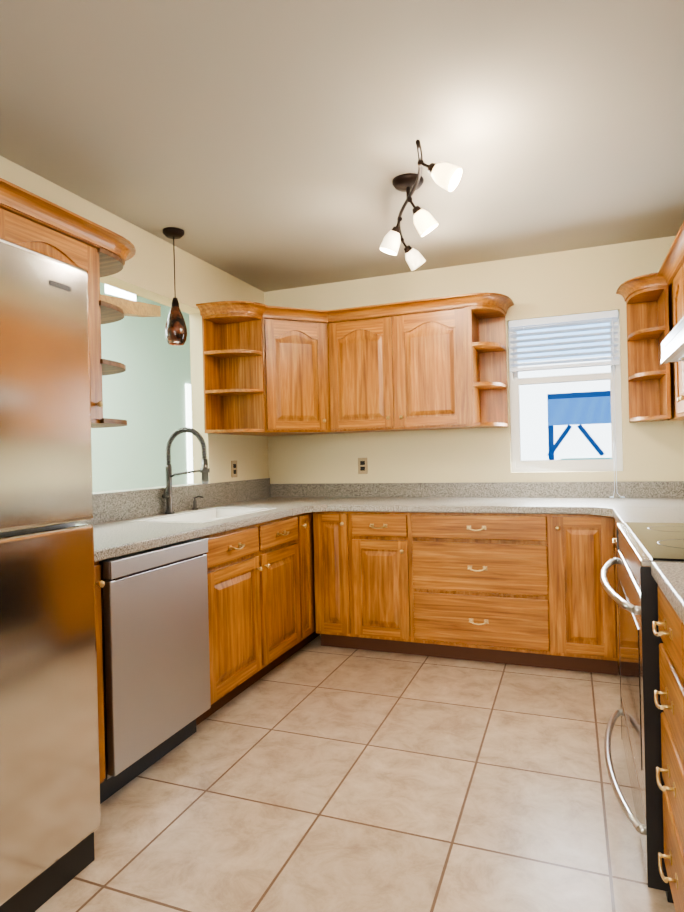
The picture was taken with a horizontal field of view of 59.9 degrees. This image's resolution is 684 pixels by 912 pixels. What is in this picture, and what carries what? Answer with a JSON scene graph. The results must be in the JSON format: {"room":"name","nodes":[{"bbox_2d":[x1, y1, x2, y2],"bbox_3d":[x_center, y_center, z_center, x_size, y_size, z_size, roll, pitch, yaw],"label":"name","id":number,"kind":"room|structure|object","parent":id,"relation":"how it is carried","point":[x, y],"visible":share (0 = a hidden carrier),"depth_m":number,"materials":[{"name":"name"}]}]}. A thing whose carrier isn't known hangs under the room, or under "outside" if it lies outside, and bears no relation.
{"room":"kitchen","nodes":[
{"label":"kitchen","id":0,"kind":"room"},
{"bbox_2d":[105,284,135,300],"bbox_3d":[-1.616,-1.217,4.322,0.425,0.112,0.321,-1,0,21],"label":"ceiling panel","id":1,"kind":"object","parent":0,"point":[112,290],"visible":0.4,"depth_m":4.40,"materials":[{"name":"white"}]},
{"bbox_2d":[100,294,160,316],"bbox_3d":[-1.541,-1.049,4.217,0.172,0.513,1.942,-1,0,-7],"label":"beam","id":2,"kind":"structure","parent":0,"point":[131,308],"depth_m":4.17,"materials":[{"name":"brown wood"}]},
{"bbox_2d":[0,156,268,483],"bbox_3d":[-1.623,0.014,1.937,0.120,2.475,5.600,-1,0,21],"label":"wall","id":3,"kind":"structure","parent":0,"point":[147,271],"depth_m":3.65,"materials":[{"name":"beige paint"}]},
{"bbox_2d":[0,198,111,425],"bbox_3d":[-1.250,-0.505,2.318,0.322,0.744,0.537,-1,0,21],"label":"upper cabinet","id":4,"kind":"object","parent":3,"relation":"attached to","point":[41,225],"depth_m":2.40,"materials":[{"name":"brown wood"}]},
{"bbox_2d":[93,483,201,493],"bbox_3d":[-1.258,0.195,2.897,0.134,0.020,1.946,-1,0,21],"label":"sill","id":5,"kind":"structure","parent":3,"relation":"on","point":[142,488],"depth_m":3.28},
{"bbox_2d":[231,460,237,477],"bbox_3d":[-0.736,0.089,4.061,0.007,0.116,0.072,-1,0,21],"label":"outlet","id":6,"kind":"object","parent":3,"relation":"attached to","point":[234,469],"visible":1,"depth_m":4.05,"materials":[{"name":"beige plastic"}]},
{"bbox_2d":[216,304,271,435],"bbox_3d":[-0.517,-0.553,4.151,0.377,0.802,0.658,-1,0,21],"label":"upper cabinet","id":7,"kind":"object","parent":3,"relation":"attached to","point":[243,338],"depth_m":3.83,"materials":[{"name":"brown wood"}]},
{"bbox_2d":[196,301,266,433],"bbox_3d":[-0.675,-0.549,3.744,0.381,0.802,0.259,-1,0,21],"label":"shelf","id":8,"kind":"object","parent":7,"relation":"attached to","point":[234,333],"depth_m":3.82,"materials":[{"name":"brown wood"}]},
{"bbox_2d":[91,282,190,491],"bbox_3d":[-4.087,-0.541,5.877,0.120,3.700,11.200,-1,0,21],"label":"wall","id":9,"kind":"structure","parent":0,"point":[144,395],"depth_m":8.72,"materials":[{"name":"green paint"}]},
{"bbox_2d":[185,384,192,483],"bbox_3d":[-2.473,0.043,9.832,0.028,2.450,0.270,-1,0,21],"label":"window","id":10,"kind":"structure","parent":9,"relation":"in","point":[189,435],"depth_m":9.74,"materials":[{"name":"white"}]},
{"bbox_2d":[0,0,683,291],"bbox_3d":[-0.199,-1.308,1.394,3.226,0.100,5.870,-1,0,21],"label":"ceiling","id":11,"kind":"structure","parent":0,"point":[265,145],"depth_m":2.25,"materials":[{"name":"beige paint"}]},
{"bbox_2d":[163,227,186,345],"bbox_3d":[-0.922,-0.929,3.276,0.120,0.624,0.120,-1,0,21],"label":"pendant light","id":12,"kind":"object","parent":11,"relation":"hanging from","point":[175,330],"visible":1,"depth_m":3.24,"materials":[{"name":"brown glass"}]},
{"bbox_2d":[380,139,461,270],"bbox_3d":[0.375,-1.138,2.770,0.495,0.267,1.057,-1,0,21],"label":"track light","id":13,"kind":"object","parent":11,"relation":"attached to","point":[446,176],"visible":1,"depth_m":2.70,"materials":[{"name":"white glass"}]},
{"bbox_2d":[35,634,675,911],"bbox_3d":[-0.137,1.266,1.395,3.226,0.100,5.870,-1,0,21],"label":"floor","id":14,"kind":"structure","parent":0,"point":[313,775],"depth_m":2.07,"materials":[{"name":"tile"}]},
{"bbox_2d":[0,238,100,911],"bbox_3d":[-1.241,0.345,1.507,0.837,1.795,0.905,-1,0,21],"label":"fridge","id":15,"kind":"object","parent":14,"relation":"on","point":[50,819],"visible":1,"depth_m":1.63,"materials":[{"name":"grey metal"}]},
{"bbox_2d":[94,561,105,783],"bbox_3d":[-1.130,0.805,2.073,0.657,0.868,0.201,-1,0,21],"label":"base cabinet","id":16,"kind":"object","parent":14,"relation":"on","point":[99,583],"visible":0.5,"depth_m":2.03,"materials":[{"name":"brown wood"}]},
{"bbox_2d":[75,478,318,561],"bbox_3d":[-0.792,0.352,2.875,0.740,0.357,1.959,-1,0,21],"label":"countertop","id":17,"kind":"structure","parent":16,"relation":"on","point":[127,522],"depth_m":3.16,"materials":[{"name":"grey stone"}]},
{"bbox_2d":[162,427,209,513],"bbox_3d":[-0.867,0.080,3.248,0.292,0.478,0.107,-1,0,21],"label":"faucet","id":18,"kind":"object","parent":17,"relation":"on","point":[204,470],"visible":1,"depth_m":3.28,"materials":[{"name":"grey metal"}]},
{"bbox_2d":[192,496,203,509],"bbox_3d":[-0.858,0.277,3.532,0.081,0.083,0.039,-1,0,21],"label":"soap dispenser","id":19,"kind":"object","parent":17,"relation":"on","point":[194,505],"visible":0.98,"depth_m":3.53,"materials":[{"name":"grey metal"}]},
{"bbox_2d":[128,507,274,522],"bbox_3d":[-0.722,0.421,3.224,0.424,0.215,0.764,-1,0,21],"label":"sink basin","id":20,"kind":"object","parent":17,"relation":"in","point":[212,514],"depth_m":3.39,"materials":[{"name":"white ceramic"}]},
{"bbox_2d":[99,538,210,803],"bbox_3d":[-0.970,0.803,2.446,0.610,0.864,0.592,-1,0,21],"label":"dishwasher","id":21,"kind":"object","parent":14,"relation":"on","point":[155,648],"visible":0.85,"depth_m":2.27,"materials":[{"name":"silver metal"}]},
{"bbox_2d":[196,513,307,725],"bbox_3d":[-0.706,0.795,3.224,0.625,0.868,1.035,-1,0,21],"label":"base cabinet","id":22,"kind":"object","parent":14,"relation":"on","point":[261,599],"depth_m":3.04,"materials":[{"name":"brown wood"}]},
{"bbox_2d":[304,512,315,642],"bbox_3d":[-0.521,0.790,3.704,0.625,0.868,0.234,-1,0,21],"label":"base cabinet","id":23,"kind":"object","parent":14,"relation":"on","point":[307,516],"depth_m":3.69,"materials":[{"name":"brown wood"}]},
{"bbox_2d":[312,512,319,636],"bbox_3d":[-0.371,0.786,4.097,0.625,0.868,0.679,-1,0,21],"label":"base cabinet","id":24,"kind":"object","parent":14,"relation":"on","point":[317,634],"depth_m":3.78,"materials":[{"name":"brown wood"}]},
{"bbox_2d":[313,511,364,649],"bbox_3d":[0.082,0.775,3.950,0.320,0.868,0.625,-1,0,21],"label":"base cabinet","id":25,"kind":"object","parent":14,"relation":"on","point":[339,585],"depth_m":3.67,"materials":[{"name":"brown wood"}]},
{"bbox_2d":[361,512,412,654],"bbox_3d":[0.309,0.770,3.863,0.442,0.868,0.625,-1,0,21],"label":"base cabinet","id":26,"kind":"object","parent":14,"relation":"on","point":[386,537],"depth_m":3.55,"materials":[{"name":"brown wood"}]},
{"bbox_2d":[409,512,568,669],"bbox_3d":[0.880,0.756,3.644,0.920,0.868,0.625,-1,0,21],"label":"base cabinet","id":27,"kind":"object","parent":14,"relation":"on","point":[521,589],"depth_m":3.33,"materials":[{"name":"brown wood"}]},
{"bbox_2d":[319,481,683,515],"bbox_3d":[0.698,0.230,3.634,2.982,0.185,0.768,-1,0,21],"label":"countertop","id":28,"kind":"structure","parent":27,"relation":"on","point":[478,497],"depth_m":3.75,"materials":[{"name":"grey stone"}]},
{"bbox_2d":[565,514,617,674],"bbox_3d":[1.396,0.743,3.445,0.327,0.868,0.625,-1,0,21],"label":"base cabinet","id":29,"kind":"object","parent":14,"relation":"on","point":[593,648],"depth_m":3.15,"materials":[{"name":"brown wood"}]},
{"bbox_2d":[613,519,619,667],"bbox_3d":[1.584,0.739,2.629,0.625,0.868,0.705,-1,0,21],"label":"base cabinet","id":30,"kind":"object","parent":14,"relation":"on","point":[615,541],"depth_m":3.02,"materials":[{"name":"brown wood"}]},
{"bbox_2d":[607,486,683,522],"bbox_3d":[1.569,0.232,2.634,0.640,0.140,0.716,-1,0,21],"label":"countertop","id":31,"kind":"structure","parent":30,"relation":"on","point":[638,500],"depth_m":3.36,"materials":[{"name":"grey stone"}]},
{"bbox_2d":[600,522,683,902],"bbox_3d":[1.242,0.723,1.905,0.744,0.917,0.876,-1,0,21],"label":"range","id":32,"kind":"object","parent":14,"relation":"on","point":[642,547],"visible":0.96,"depth_m":1.71,"materials":[{"name":"black metal"}]},
{"bbox_2d":[652,586,683,911],"bbox_3d":[1.067,0.753,1.281,0.625,0.868,0.400,-1,0,21],"label":"base cabinet","id":33,"kind":"object","parent":14,"relation":"on","point":[669,623],"depth_m":1.41,"materials":[{"name":"brown wood"}]},
{"bbox_2d":[676,613,683,865],"bbox_3d":[0.902,0.757,0.851,0.625,0.868,0.520,-1,0,21],"label":"base cabinet","id":34,"kind":"object","parent":14,"relation":"on","point":[679,624],"depth_m":1.26,"materials":[{"name":"brown wood"}]},
{"bbox_2d":[639,514,683,623],"bbox_3d":[0.576,0.258,0.048,0.640,0.140,3.044,-1,0,21],"label":"countertop","id":35,"kind":"structure","parent":34,"relation":"on","point":[669,576],"depth_m":1.43,"materials":[{"name":"grey stone"}]},
{"bbox_2d":[264,236,683,483],"bbox_3d":[0.857,-0.048,4.064,3.226,2.475,0.150,-1,0,21],"label":"wall","id":36,"kind":"structure","parent":0,"point":[579,281],"depth_m":3.94,"materials":[{"name":"beige paint"}]},
{"bbox_2d":[268,306,335,435],"bbox_3d":[-0.213,-0.560,4.035,0.385,0.802,0.658,-1,0,21],"label":"upper cabinet","id":37,"kind":"object","parent":36,"relation":"attached to","point":[303,340],"depth_m":3.92,"materials":[{"name":"brown wood"}]},
{"bbox_2d":[358,458,367,473],"bbox_3d":[0.148,0.070,4.252,0.072,0.116,0.007,-1,0,21],"label":"outlet","id":38,"kind":"object","parent":36,"relation":"attached to","point":[362,465],"visible":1,"depth_m":4.25,"materials":[{"name":"beige plastic"}]},
{"bbox_2d":[320,293,483,433],"bbox_3d":[0.373,-0.574,3.960,1.022,0.802,0.377,-1,0,21],"label":"upper cabinet","id":39,"kind":"object","parent":36,"relation":"attached to","point":[438,363],"depth_m":3.81,"materials":[{"name":"brown wood"}]},
{"bbox_2d":[508,311,622,471],"bbox_3d":[1.429,-0.387,3.825,0.670,1.017,0.111,-1,0,21],"label":"window","id":40,"kind":"structure","parent":36,"relation":"in","point":[561,420],"depth_m":3.84,"materials":[{"name":"glass"}]},
{"bbox_2d":[509,310,624,497],"bbox_3d":[1.412,-0.316,3.762,0.656,1.153,0.116,-1,0,21],"label":"window blind","id":41,"kind":"object","parent":40,"relation":"attached to","point":[567,320],"visible":1,"depth_m":3.77,"materials":[{"name":"white plastic"}]},
{"bbox_3d":[1.276,-0.056,0.824,0.120,2.475,5.600,-1,0,21],"label":"wall","id":42,"kind":"structure","parent":0,"visible":0},
{"bbox_2d":[652,269,663,420],"bbox_3d":[1.987,-0.613,3.340,0.325,0.802,0.376,-1,0,21],"label":"upper cabinet","id":43,"kind":"object","parent":42,"relation":"attached to","point":[654,308],"depth_m":3.46,"materials":[{"name":"brown wood"}]},
{"bbox_2d":[616,272,670,421],"bbox_3d":[1.746,-0.607,3.445,0.244,0.802,0.361,-1,0,21],"label":"shelf","id":44,"kind":"object","parent":43,"relation":"attached to","point":[647,297],"depth_m":3.56,"materials":[{"name":"brown wood"}]},
{"bbox_2d":[664,229,683,420],"bbox_3d":[1.787,-0.608,2.819,0.325,0.802,0.741,-1,0,21],"label":"upper cabinet","id":45,"kind":"object","parent":42,"relation":"attached to","point":[674,267],"depth_m":3.12,"materials":[{"name":"brown wood"}]},
{"bbox_2d":[661,316,683,363],"bbox_3d":[1.333,-0.439,1.858,0.489,0.144,0.872,-1,0,21],"label":"range hood","id":46,"kind":"object","parent":45,"relation":"attached to","point":[672,346],"visible":1,"depth_m":2.11,"materials":[{"name":"white metal"}]}
]}

